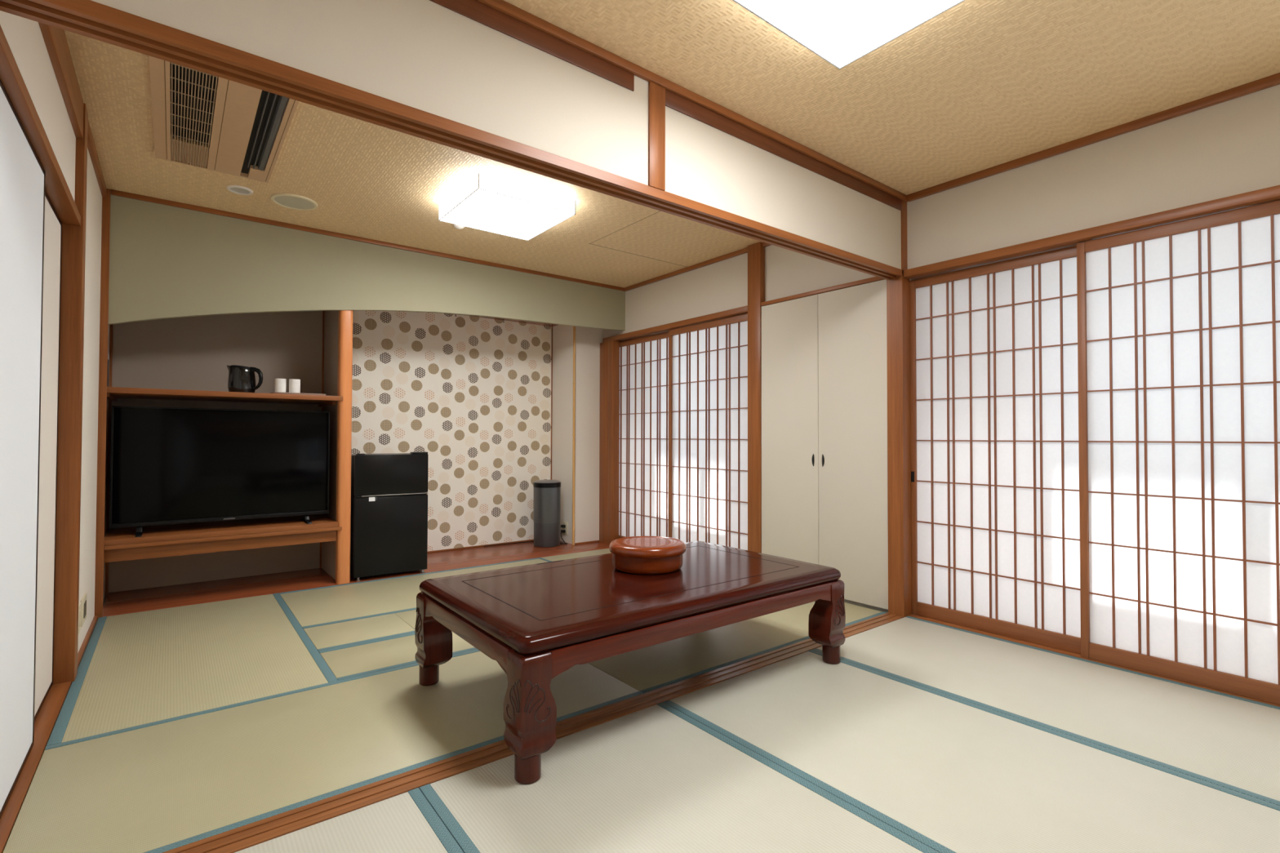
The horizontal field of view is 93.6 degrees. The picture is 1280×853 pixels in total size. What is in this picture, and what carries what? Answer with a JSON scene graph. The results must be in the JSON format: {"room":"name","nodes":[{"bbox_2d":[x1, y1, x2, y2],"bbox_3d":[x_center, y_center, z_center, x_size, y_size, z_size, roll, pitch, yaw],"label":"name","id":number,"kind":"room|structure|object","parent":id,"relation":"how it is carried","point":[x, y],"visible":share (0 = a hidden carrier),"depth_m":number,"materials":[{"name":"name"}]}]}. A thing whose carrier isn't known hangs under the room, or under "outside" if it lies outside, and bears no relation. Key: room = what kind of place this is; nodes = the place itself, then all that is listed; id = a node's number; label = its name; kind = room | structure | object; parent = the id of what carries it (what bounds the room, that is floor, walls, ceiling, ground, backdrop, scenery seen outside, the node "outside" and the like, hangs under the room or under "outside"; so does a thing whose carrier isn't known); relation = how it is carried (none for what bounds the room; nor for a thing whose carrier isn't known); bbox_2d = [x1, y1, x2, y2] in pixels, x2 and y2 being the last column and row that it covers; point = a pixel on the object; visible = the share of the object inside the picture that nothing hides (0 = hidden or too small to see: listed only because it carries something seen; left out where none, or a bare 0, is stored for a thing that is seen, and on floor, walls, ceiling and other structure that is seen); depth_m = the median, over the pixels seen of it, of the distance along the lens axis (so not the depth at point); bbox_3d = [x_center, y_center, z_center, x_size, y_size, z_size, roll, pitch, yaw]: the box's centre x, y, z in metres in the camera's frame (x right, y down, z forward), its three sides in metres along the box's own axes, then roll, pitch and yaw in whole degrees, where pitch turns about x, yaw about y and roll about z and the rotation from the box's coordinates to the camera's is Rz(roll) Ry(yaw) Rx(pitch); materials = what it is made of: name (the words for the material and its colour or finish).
{"room":"japanese tatami guest room","nodes":[
{"label":"japanese tatami guest room","id":0,"kind":"room"},
{"bbox_2d":[0,10,110,653],"bbox_3d":[-1.398,-0.144,1.120,0.184,2.430,7.220,1,-1,-38],"label":"wall","id":1,"kind":"structure","parent":0,"point":[94,197],"depth_m":2.81,"materials":[{"name":"paint"}]},
{"bbox_2d":[0,681,71,852],"bbox_3d":[-0.744,1.030,0.344,0.104,0.059,5.221,1,-1,-38],"label":"trim","id":2,"kind":"structure","parent":1,"relation":"attached to","point":[45,722],"depth_m":1.88,"materials":[{"name":"brown wood"}]},
{"bbox_2d":[0,78,45,818],"bbox_3d":[-1.669,0.089,1.573,0.021,1.860,0.935,1,-1,-38],"label":"panel","id":3,"kind":"object","parent":2,"relation":"on","point":[22,173],"visible":1,"depth_m":1.68,"materials":[{"name":"white paper"}]},
{"bbox_2d":[34,191,62,721],"bbox_3d":[-2.086,0.096,2.066,0.021,1.860,0.884,1,-1,-38],"label":"panel","id":4,"kind":"object","parent":2,"relation":"on","point":[52,223],"visible":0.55,"depth_m":2.25,"materials":[{"name":"beige paper"}]},
{"bbox_2d":[0,24,80,226],"bbox_3d":[-0.738,-0.877,0.378,0.105,0.040,5.220,1,-1,-38],"label":"trim","id":5,"kind":"structure","parent":1,"relation":"attached to","point":[56,188],"depth_m":1.73,"materials":[{"name":"brown wood"}]},
{"bbox_2d":[38,22,84,138],"bbox_3d":[-1.847,-1.270,1.878,0.027,0.153,1.501,1,-1,-38],"label":"trim","id":6,"kind":"structure","parent":1,"relation":"attached to","point":[55,38],"depth_m":2.10,"materials":[{"name":"brown wood"}]},
{"bbox_2d":[52,103,88,684],"bbox_3d":[-2.365,-0.122,2.471,0.097,2.430,0.098,1,-1,-38],"label":"trim","id":7,"kind":"structure","parent":1,"relation":"attached to","point":[73,237],"depth_m":2.44,"materials":[{"name":"brown wood"}]},
{"bbox_2d":[78,602,81,633],"bbox_3d":[-2.518,0.862,2.697,0.010,0.120,0.100,1,-1,-38],"label":"wall outlet","id":8,"kind":"object","parent":1,"relation":"attached to","point":[80,603],"visible":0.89,"depth_m":2.69,"materials":[{"name":"beige plastic"}]},
{"bbox_2d":[79,609,81,626],"bbox_3d":[-2.515,0.862,2.699,0.003,0.068,0.042,1,-1,-38],"label":"socket","id":9,"kind":"object","parent":8,"relation":"attached to","point":[80,611],"depth_m":2.68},
{"bbox_2d":[80,592,87,626],"bbox_3d":[-2.625,0.864,2.835,0.010,0.120,0.190,1,-1,-38],"label":"wall outlet","id":10,"kind":"object","parent":1,"relation":"attached to","point":[84,600],"visible":0.94,"depth_m":2.81,"materials":[{"name":"beige plastic"}]},
{"bbox_2d":[83,600,86,618],"bbox_3d":[-2.622,0.864,2.837,0.003,0.068,0.080,1,-1,-38],"label":"socket","id":11,"kind":"object","parent":10,"relation":"attached to","point":[84,601],"depth_m":2.83,"materials":[{"name":"beige plastic"}]},
{"bbox_2d":[77,615,97,668],"bbox_3d":[-2.677,1.047,2.900,0.016,0.036,0.988,1,-1,-38],"label":"baseboard","id":12,"kind":"structure","parent":1,"relation":"attached to","point":[88,635],"depth_m":2.90,"materials":[{"name":"brown wood"}]},
{"bbox_2d":[87,120,106,197],"bbox_3d":[-2.670,-1.303,2.943,0.019,0.053,0.986,1,-1,-38],"label":"trim","id":13,"kind":"structure","parent":1,"relation":"attached to","point":[91,144],"depth_m":2.93,"materials":[{"name":"brown wood"}]},
{"bbox_2d":[106,359,109,386],"bbox_3d":[-3.079,-0.316,3.452,0.022,0.155,0.250,1,-1,-38],"label":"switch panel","id":14,"kind":"object","parent":1,"relation":"attached to","point":[108,359],"visible":0.27,"depth_m":3.52,"materials":[{"name":"black plastic"}]},
{"bbox_2d":[105,324,112,593],"bbox_3d":[-3.385,0.013,3.832,0.014,2.093,0.014,1,-1,-38],"label":"trim","id":15,"kind":"structure","parent":1,"relation":"attached to","point":[111,326],"depth_m":3.82,"materials":[{"name":"brown wood"}]},
{"bbox_2d":[105,311,322,599],"bbox_3d":[-3.014,-0.006,4.200,1.420,2.255,0.110,1,-1,-38],"label":"wall niche","id":16,"kind":"object","parent":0,"point":[188,353],"depth_m":4.18,"materials":[{"name":"paint"}]},
{"bbox_2d":[103,514,342,562],"bbox_3d":[-2.698,0.707,3.944,1.222,0.129,0.655,1,-1,-38],"label":"shelf","id":17,"kind":"object","parent":16,"relation":"attached to","point":[197,538],"visible":0.81,"depth_m":3.72,"materials":[{"name":"brown wood"}]},
{"bbox_2d":[109,405,329,537],"bbox_3d":[-2.602,0.264,3.807,1.132,0.750,0.258,1,-1,-38],"label":"television","id":18,"kind":"object","parent":17,"relation":"on","point":[169,465],"visible":1,"depth_m":3.73,"materials":[{"name":"black plastic"}]},
{"bbox_2d":[106,386,342,407],"bbox_3d":[-2.698,-0.183,3.962,1.220,0.053,0.652,1,-1,-38],"label":"wall shelf","id":19,"kind":"object","parent":16,"relation":"attached to","point":[113,393],"visible":0.99,"depth_m":3.78,"materials":[{"name":"brown wood"}]},
{"bbox_2d":[226,364,262,392],"bbox_3d":[-2.546,-0.303,3.865,0.176,0.184,0.173,-1,-1,44],"label":"electric kettle","id":20,"kind":"object","parent":19,"relation":"on","point":[241,378],"visible":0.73,"depth_m":3.81,"materials":[{"name":"black plastic"}]},
{"bbox_2d":[270,391,325,395],"bbox_3d":[-2.292,-0.214,4.030,0.316,0.013,0.186,1,-1,-38],"label":"serving tray","id":21,"kind":"object","parent":19,"relation":"on","point":[272,392],"visible":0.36,"depth_m":3.95,"materials":[{"name":"brown wood"}]},
{"bbox_2d":[274,378,286,392],"bbox_3d":[-2.365,-0.264,3.949,0.067,0.098,0.067,1,-1,-38],"label":"tea cup","id":22,"kind":"object","parent":21,"relation":"on","point":[280,384],"visible":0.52,"depth_m":3.92,"materials":[{"name":"white ceramic"}]},
{"bbox_2d":[288,378,300,392],"bbox_3d":[-2.293,-0.263,3.986,0.067,0.098,0.067,1,-1,-38],"label":"tea cup","id":23,"kind":"object","parent":21,"relation":"on","point":[294,384],"visible":0.81,"depth_m":3.96,"materials":[{"name":"white ceramic"}]},
{"bbox_2d":[321,311,338,580],"bbox_3d":[-2.289,0.001,4.454,0.045,2.255,0.760,1,-1,-38],"label":"wall","id":24,"kind":"structure","parent":0,"point":[331,317],"depth_m":4.33,"materials":[{"name":"paint"}]},
{"bbox_2d":[319,311,324,568],"bbox_3d":[-2.425,0.029,4.581,0.011,2.093,0.009,1,-1,-38],"label":"trim","id":25,"kind":"structure","parent":24,"relation":"attached to","point":[322,363],"depth_m":4.59,"materials":[{"name":"brown wood"}]},
{"bbox_2d":[102,540,609,617],"bbox_3d":[-1.801,1.107,4.708,3.586,0.055,0.769,1,-1,-38],"label":"floor","id":26,"kind":"structure","parent":0,"point":[128,602],"depth_m":4.13,"materials":[{"name":"brown wood"}]},
{"bbox_2d":[350,452,428,581],"bbox_3d":[-1.893,0.631,4.451,0.496,0.886,0.464,1,-1,-36],"label":"refrigerator","id":27,"kind":"object","parent":26,"relation":"on","point":[388,530],"visible":0.91,"depth_m":4.25,"materials":[{"name":"black plastic"}]},
{"bbox_2d":[484,531,567,546],"bbox_3d":[-1.060,1.043,5.600,0.757,0.105,0.176,0,-1,-11],"label":"power cord","id":28,"kind":"object","parent":26,"relation":"on","point":[561,531],"visible":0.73,"depth_m":5.60,"materials":[{"name":"black plastic"}]},
{"bbox_2d":[533,480,560,547],"bbox_3d":[-0.859,0.795,5.548,0.252,0.603,0.252,1,-1,-38],"label":"trash bin","id":29,"kind":"object","parent":26,"relation":"on","point":[547,493],"visible":1,"depth_m":5.44,"materials":[{"name":"black plastic"}]},
{"bbox_2d":[572,326,575,545],"bbox_3d":[-0.616,0.051,5.593,0.026,2.093,0.026,0,-1,-5],"label":"rod","id":30,"kind":"object","parent":26,"relation":"on","point":[574,327],"visible":0.96,"depth_m":5.58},
{"bbox_2d":[108,194,625,330],"bbox_3d":[-1.560,-0.922,4.465,3.616,0.756,0.040,1,-1,-38],"label":"wall","id":31,"kind":"structure","parent":0,"point":[166,261],"depth_m":3.90,"materials":[{"name":"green paint"}]},
{"bbox_2d":[94,188,111,617],"bbox_3d":[-2.974,-0.136,3.321,0.038,2.376,0.010,1,-1,-38],"label":"trim","id":32,"kind":"structure","parent":31,"relation":"attached to","point":[105,230],"depth_m":3.32,"materials":[{"name":"brown wood"}]},
{"bbox_2d":[335,310,352,584],"bbox_3d":[-2.031,0.022,4.127,0.084,2.093,0.084,1,-1,-38],"label":"trim","id":33,"kind":"structure","parent":31,"relation":"attached to","point":[344,317],"depth_m":4.09,"materials":[{"name":"brown wood"}]},
{"bbox_2d":[111,189,623,290],"bbox_3d":[-1.552,-1.286,4.441,3.550,0.028,0.016,1,-1,-38],"label":"trim","id":34,"kind":"structure","parent":31,"relation":"attached to","point":[125,194],"depth_m":4.05,"materials":[{"name":"brown wood"}]},
{"bbox_2d":[351,311,551,551],"bbox_3d":[-1.686,0.019,5.385,2.030,2.255,0.130,1,-1,-38],"label":"wall","id":35,"kind":"structure","parent":0,"point":[472,393],"depth_m":5.37,"materials":[{"name":"paper"}]},
{"bbox_2d":[427,539,533,552],"bbox_3d":[-1.656,1.084,5.304,1.966,0.012,0.006,1,-1,-38],"label":"trim","id":36,"kind":"structure","parent":35,"relation":"attached to","point":[527,540],"depth_m":5.44,"materials":[{"name":"brown wood"}]},
{"bbox_2d":[551,326,552,479],"bbox_3d":[-0.873,0.057,5.928,0.008,2.093,0.010,1,-1,-38],"label":"trim","id":37,"kind":"structure","parent":35,"relation":"attached to","point":[552,326],"depth_m":5.93,"materials":[{"name":"brown wood"}]},
{"bbox_2d":[91,0,901,269],"bbox_3d":[0.047,-1.116,2.333,3.570,0.435,0.084,1,-1,-38],"label":"wall partition","id":38,"kind":"structure","parent":0,"point":[427,55],"depth_m":1.94,"materials":[{"name":"white paint"}]},
{"bbox_2d":[0,0,903,279],"bbox_3d":[0.046,-0.888,2.330,3.570,0.034,0.098,1,-1,-38],"label":"ceiling beam","id":39,"kind":"structure","parent":38,"relation":"attached to","point":[87,18],"depth_m":1.68,"materials":[{"name":"brown wood"}]},
{"bbox_2d":[430,0,634,91],"bbox_3d":[-0.678,-1.283,1.714,1.660,0.062,0.006,1,-1,-38],"label":"trim","id":40,"kind":"structure","parent":38,"relation":"attached to","point":[474,10],"depth_m":1.98,"materials":[{"name":"brown wood"}]},
{"bbox_2d":[648,80,665,191],"bbox_3d":[0.064,-1.104,2.287,0.076,0.396,0.010,1,-1,-38],"label":"trim","id":41,"kind":"structure","parent":38,"relation":"attached to","point":[656,93],"depth_m":2.28,"materials":[{"name":"brown wood"}]},
{"bbox_2d":[476,0,907,201],"bbox_3d":[0.097,-1.318,2.310,3.615,0.032,0.018,1,-1,-38],"label":"trim","id":42,"kind":"structure","parent":38,"relation":"attached to","point":[501,6],"depth_m":2.31,"materials":[{"name":"brown wood"}]},
{"bbox_2d":[665,88,902,210],"bbox_3d":[0.785,-1.259,2.852,1.748,0.062,0.006,1,-1,-38],"label":"trim","id":43,"kind":"structure","parent":38,"relation":"attached to","point":[674,101],"depth_m":2.70,"materials":[{"name":"brown wood"}]},
{"bbox_2d":[886,200,911,617],"bbox_3d":[1.496,-0.095,3.445,0.132,2.430,0.098,1,-1,-38],"label":"trim","id":44,"kind":"structure","parent":38,"relation":"attached to","point":[898,300],"depth_m":3.40,"materials":[{"name":"brown wood"}]},
{"bbox_2d":[466,315,557,326],"bbox_3d":[-1.831,-1.067,4.764,3.650,0.107,0.759,1,-1,-38],"label":"ceiling","id":45,"kind":"structure","parent":0,"point":[510,320],"depth_m":5.71,"materials":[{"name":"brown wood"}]},
{"bbox_2d":[551,324,604,544],"bbox_3d":[-0.525,0.033,6.022,0.655,2.255,0.550,1,-1,-38],"label":"wall","id":46,"kind":"structure","parent":0,"point":[588,340],"depth_m":5.71,"materials":[{"name":"paint"}]},
{"bbox_2d":[560,521,568,535],"bbox_3d":[-0.726,0.965,5.693,0.040,0.120,0.104,1,-1,-38],"label":"wall outlet","id":47,"kind":"object","parent":46,"relation":"attached to","point":[564,526],"visible":1,"depth_m":5.68,"materials":[{"name":"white plastic"}]},
{"bbox_2d":[574,540,599,544],"bbox_3d":[-0.497,1.094,5.673,0.269,0.012,0.008,1,-1,-38],"label":"trim","id":48,"kind":"structure","parent":46,"relation":"attached to","point":[593,540],"depth_m":5.67,"materials":[{"name":"brown wood"}]},
{"bbox_2d":[64,0,1279,288],"bbox_3d":[0.241,-1.383,2.351,4.250,0.100,7.320,1,-1,-38],"label":"ceiling","id":49,"kind":"structure","parent":0,"point":[978,85],"depth_m":2.48,"materials":[{"name":"beige paper"}]},
{"bbox_2d":[148,55,298,182],"bbox_3d":[-1.808,-1.322,2.597,0.470,0.022,1.185,1,-1,-38],"label":"air conditioner","id":50,"kind":"object","parent":49,"relation":"attached to","point":[201,119],"visible":0.67,"depth_m":2.59,"materials":[{"name":"beige plastic"}]},
{"bbox_2d":[169,62,218,168],"bbox_3d":[-1.898,-1.316,2.545,0.144,0.006,1.135,1,-1,-38],"label":"grille","id":51,"kind":"object","parent":50,"relation":"attached to","point":[193,93],"depth_m":2.56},
{"bbox_2d":[226,185,253,195],"bbox_3d":[-2.230,-1.317,3.348,0.124,0.008,0.124,1,-1,-38],"label":"recessed light","id":52,"kind":"object","parent":49,"relation":"in","point":[238,189],"visible":1,"depth_m":3.35,"materials":[{"name":"white plastic"}]},
{"bbox_2d":[270,192,317,210],"bbox_3d":[-2.022,-1.313,3.514,0.242,0.010,0.242,1,-1,-38],"label":"ceiling speaker","id":53,"kind":"object","parent":49,"relation":"attached to","point":[291,201],"visible":1,"depth_m":3.50},
{"bbox_2d":[453,223,464,229],"bbox_3d":[-1.173,-1.296,3.898,0.068,0.025,0.068,1,-1,-38],"label":"smoke detector","id":54,"kind":"object","parent":49,"relation":"attached to","point":[459,227],"visible":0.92,"depth_m":3.88,"materials":[{"name":"white plastic"}]},
{"bbox_2d":[438,173,575,240],"bbox_3d":[-0.781,-1.267,3.503,0.587,0.095,0.587,1,-1,-38],"label":"ceiling lamp","id":55,"kind":"object","parent":49,"relation":"attached to","point":[487,203],"visible":1,"depth_m":3.40,"materials":[{"name":"white plastic"}]},
{"bbox_2d":[589,210,660,244],"bbox_3d":[0.171,-1.311,3.588,0.002,0.003,1.720,1,-1,-38],"label":"trim","id":56,"kind":"structure","parent":49,"relation":"attached to","point":[660,211],"depth_m":3.93,"materials":[{"name":"brown wood"}]},
{"bbox_2d":[592,244,686,266],"bbox_3d":[0.010,-1.295,4.552,0.950,0.003,0.002,1,-1,-38],"label":"trim","id":57,"kind":"structure","parent":49,"relation":"attached to","point":[593,244],"depth_m":4.52,"materials":[{"name":"brown wood"}]},
{"bbox_2d":[732,0,964,69],"bbox_3d":[0.641,-1.296,1.675,0.587,0.095,0.587,1,-1,-38],"label":"ceiling lamp","id":58,"kind":"object","parent":49,"relation":"attached to","point":[841,33],"visible":1,"depth_m":1.84,"materials":[{"name":"white plastic"}]},
{"bbox_2d":[604,84,1279,613],"bbox_3d":[1.815,-0.097,3.277,0.315,2.430,6.680,1,-1,-38],"label":"wall","id":59,"kind":"structure","parent":0,"point":[1232,147],"depth_m":2.84,"materials":[{"name":"white paint"}]},
{"bbox_2d":[599,341,608,543],"bbox_3d":[-0.298,0.177,5.756,0.120,1.960,0.143,1,-1,-38],"label":"trim","id":60,"kind":"structure","parent":59,"relation":"attached to","point":[603,428],"depth_m":5.72,"materials":[{"name":"brown wood"}]},
{"bbox_2d":[607,340,619,543],"bbox_3d":[-0.249,0.175,5.649,0.073,1.960,0.083,1,-1,-38],"label":"trim","id":61,"kind":"structure","parent":59,"relation":"attached to","point":[613,345],"depth_m":5.62,"materials":[{"name":"brown wood"}]},
{"bbox_2d":[603,305,747,342],"bbox_3d":[0.257,-0.835,5.067,0.125,0.041,1.838,1,-1,-38],"label":"trim","id":62,"kind":"structure","parent":59,"relation":"attached to","point":[741,310],"depth_m":4.91,"materials":[{"name":"brown wood"}]},
{"bbox_2d":[622,242,770,291],"bbox_3d":[0.653,-1.278,4.519,0.026,0.030,2.600,1,-1,-38],"label":"trim","id":63,"kind":"structure","parent":59,"relation":"attached to","point":[744,251],"depth_m":4.80,"materials":[{"name":"brown wood"}]},
{"bbox_2d":[747,241,764,553],"bbox_3d":[0.853,-0.082,4.278,0.124,2.430,0.118,1,-1,-38],"label":"trim","id":64,"kind":"structure","parent":59,"relation":"attached to","point":[756,251],"depth_m":4.24,"materials":[{"name":"brown wood"}]},
{"bbox_2d":[761,293,818,564],"bbox_3d":[1.000,0.107,4.016,0.036,1.902,0.467,1,-1,-38],"label":"closet door","id":65,"kind":"structure","parent":59,"relation":"in","point":[789,328],"depth_m":4.00,"materials":[{"name":"paper"}]},
{"bbox_2d":[760,276,884,306],"bbox_3d":[1.159,-0.862,3.855,0.060,0.025,0.942,1,-1,-38],"label":"trim","id":66,"kind":"structure","parent":59,"relation":"attached to","point":[873,278],"depth_m":3.80,"materials":[{"name":"brown wood"}]},
{"bbox_2d":[817,279,888,609],"bbox_3d":[1.289,0.101,3.644,0.036,1.902,0.469,1,-1,-38],"label":"closet door","id":67,"kind":"structure","parent":59,"relation":"in","point":[852,347],"depth_m":3.62,"materials":[{"name":"paper"}]},
{"bbox_2d":[903,184,1279,279],"bbox_3d":[2.646,-0.883,1.996,0.125,0.041,3.619,1,-1,-38],"label":"trim","id":68,"kind":"structure","parent":59,"relation":"attached to","point":[1270,193],"depth_m":2.68,"materials":[{"name":"brown wood"}]},
{"bbox_2d":[906,72,1279,201],"bbox_3d":[2.627,-1.316,1.982,0.026,0.035,3.608,1,-1,-38],"label":"trim","id":69,"kind":"structure","parent":59,"relation":"attached to","point":[1263,83],"depth_m":2.65,"materials":[{"name":"brown wood"}]},
{"bbox_2d":[908,613,1279,706],"bbox_3d":[2.651,1.068,1.970,0.089,0.059,3.619,1,-1,-38],"label":"trim","id":70,"kind":"structure","parent":59,"relation":"attached to","point":[978,631],"depth_m":2.86,"materials":[{"name":"brown wood"}]},
{"bbox_2d":[909,245,1080,653],"bbox_3d":[1.813,0.107,3.090,0.031,1.896,0.861,1,-1,-38],"label":"screen","id":71,"kind":"object","parent":70,"relation":"on","point":[995,531],"visible":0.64,"depth_m":3.06,"materials":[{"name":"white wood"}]},
{"bbox_2d":[1076,200,1279,705],"bbox_3d":[2.286,0.096,2.421,0.031,1.896,0.861,1,-1,-38],"label":"screen","id":72,"kind":"object","parent":70,"relation":"on","point":[1179,322],"visible":1,"depth_m":2.47,"materials":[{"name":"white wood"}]},
{"bbox_3d":[0.025,1.126,2.143,4.020,0.065,7.320,1,-1,-38],"label":"floor","id":73,"kind":"structure","parent":0,"visible":0},
{"bbox_2d":[46,592,337,746],"bbox_3d":[-2.108,1.073,2.881,0.856,0.056,1.736,1,-1,-38],"label":"mat","id":74,"kind":"object","parent":73,"relation":"on","point":[137,668],"visible":0.76,"depth_m":2.63,"materials":[{"name":"wicker"}]},
{"bbox_2d":[3,649,644,852],"bbox_3d":[-0.948,1.063,2.136,1.772,0.056,0.861,1,-1,-38],"label":"mat","id":75,"kind":"object","parent":73,"relation":"on","point":[162,786],"visible":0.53,"depth_m":1.90,"materials":[{"name":"wicker"}]},
{"bbox_2d":[235,787,463,852],"bbox_3d":[-0.407,1.039,0.710,0.874,0.056,1.853,1,-1,-38],"label":"mat","id":76,"kind":"object","parent":73,"relation":"on","point":[406,822],"visible":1,"depth_m":1.51,"materials":[{"name":"wicker"}]},
{"bbox_2d":[303,613,414,652],"bbox_3d":[-1.443,1.078,3.096,0.454,0.056,0.413,1,-1,-38],"label":"mat","id":77,"kind":"object","parent":73,"relation":"on","point":[327,637],"visible":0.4,"depth_m":3.08,"materials":[{"name":"wicker"}]},
{"bbox_2d":[319,631,477,680],"bbox_3d":[-0.639,1.082,3.190,1.838,0.056,0.421,1,-1,-38],"label":"mat","id":78,"kind":"object","parent":73,"relation":"on","point":[349,661],"visible":0.26,"depth_m":2.76,"materials":[{"name":"wicker"}]},
{"bbox_2d":[395,609,416,630],"bbox_3d":[-0.717,1.090,3.661,1.382,0.056,0.413,1,-1,-38],"label":"mat","id":79,"kind":"object","parent":73,"relation":"on","point":[409,617],"visible":0.05,"depth_m":3.33,"materials":[{"name":"wicker"}]},
{"bbox_2d":[279,558,548,629],"bbox_3d":[-1.300,1.096,4.040,1.838,0.056,0.898,1,-1,-38],"label":"mat","id":80,"kind":"object","parent":73,"relation":"on","point":[334,604],"visible":0.35,"depth_m":3.72,"materials":[{"name":"wicker"}]},
{"bbox_2d":[162,613,905,852],"bbox_3d":[0.049,1.067,2.301,3.550,0.058,0.098,1,-1,-38],"label":"floor track","id":81,"kind":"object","parent":73,"relation":"on","point":[247,836],"depth_m":1.81,"materials":[{"name":"brown wood"}]},
{"bbox_2d":[537,548,611,562],"bbox_3d":[0.018,1.108,4.534,0.845,0.056,1.736,1,-1,-38],"label":"mat","id":82,"kind":"object","parent":73,"relation":"on","point":[575,555],"visible":0.15,"depth_m":5.07,"materials":[{"name":"wicker"}]},
{"bbox_2d":[419,702,939,852],"bbox_3d":[0.297,1.050,1.257,0.905,0.056,1.853,1,-1,-38],"label":"mat","id":83,"kind":"object","parent":73,"relation":"on","point":[655,779],"visible":0.88,"depth_m":1.65,"materials":[{"name":"wicker"}]},
{"bbox_2d":[587,601,886,693],"bbox_3d":[0.451,1.086,3.224,1.769,0.056,0.861,1,-1,-38],"label":"mat","id":84,"kind":"object","parent":73,"relation":"on","point":[649,668],"visible":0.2,"depth_m":2.83,"materials":[{"name":"wicker"}]},
{"bbox_2d":[414,541,845,784],"bbox_3d":[-0.001,0.837,2.565,1.596,0.415,0.957,1,-1,-38],"label":"table","id":85,"kind":"object","parent":84,"relation":"on","point":[540,621],"visible":0.99,"depth_m":2.20,"materials":[{"name":"brown wood"}]},
{"bbox_2d":[608,536,685,574],"bbox_3d":[0.034,0.573,2.681,0.343,0.116,0.343,1,-1,-38],"label":"lidded box","id":86,"kind":"object","parent":85,"relation":"on","point":[637,555],"visible":1,"depth_m":2.56,"materials":[{"name":"brown wood"}]},
{"bbox_2d":[662,649,1279,852],"bbox_3d":[1.018,1.062,1.817,0.917,0.056,1.853,1,-1,-38],"label":"mat","id":87,"kind":"object","parent":73,"relation":"on","point":[950,774],"visible":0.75,"depth_m":1.80,"materials":[{"name":"wicker"}]},
{"bbox_2d":[813,616,1279,805],"bbox_3d":[1.727,1.074,2.369,0.876,0.056,1.853,1,-1,-38],"label":"mat","id":88,"kind":"object","parent":73,"relation":"on","point":[1225,740],"visible":0.73,"depth_m":2.29,"materials":[{"name":"wicker"}]},
{"bbox_3d":[0.262,1.116,5.040,0.089,0.059,1.838,1,-1,-38],"label":"trim","id":89,"kind":"structure","parent":73,"relation":"on","visible":0},
{"bbox_2d":[618,331,668,538],"bbox_3d":[0.029,0.143,5.384,0.031,1.896,0.925,1,-1,-38],"label":"screen","id":90,"kind":"object","parent":89,"relation":"on","point":[643,433],"visible":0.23,"depth_m":5.36,"materials":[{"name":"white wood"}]},
{"bbox_2d":[668,313,747,550],"bbox_3d":[0.529,0.132,4.679,0.031,1.896,0.915,1,-1,-38],"label":"screen","id":91,"kind":"object","parent":89,"relation":"on","point":[708,362],"visible":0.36,"depth_m":4.66,"materials":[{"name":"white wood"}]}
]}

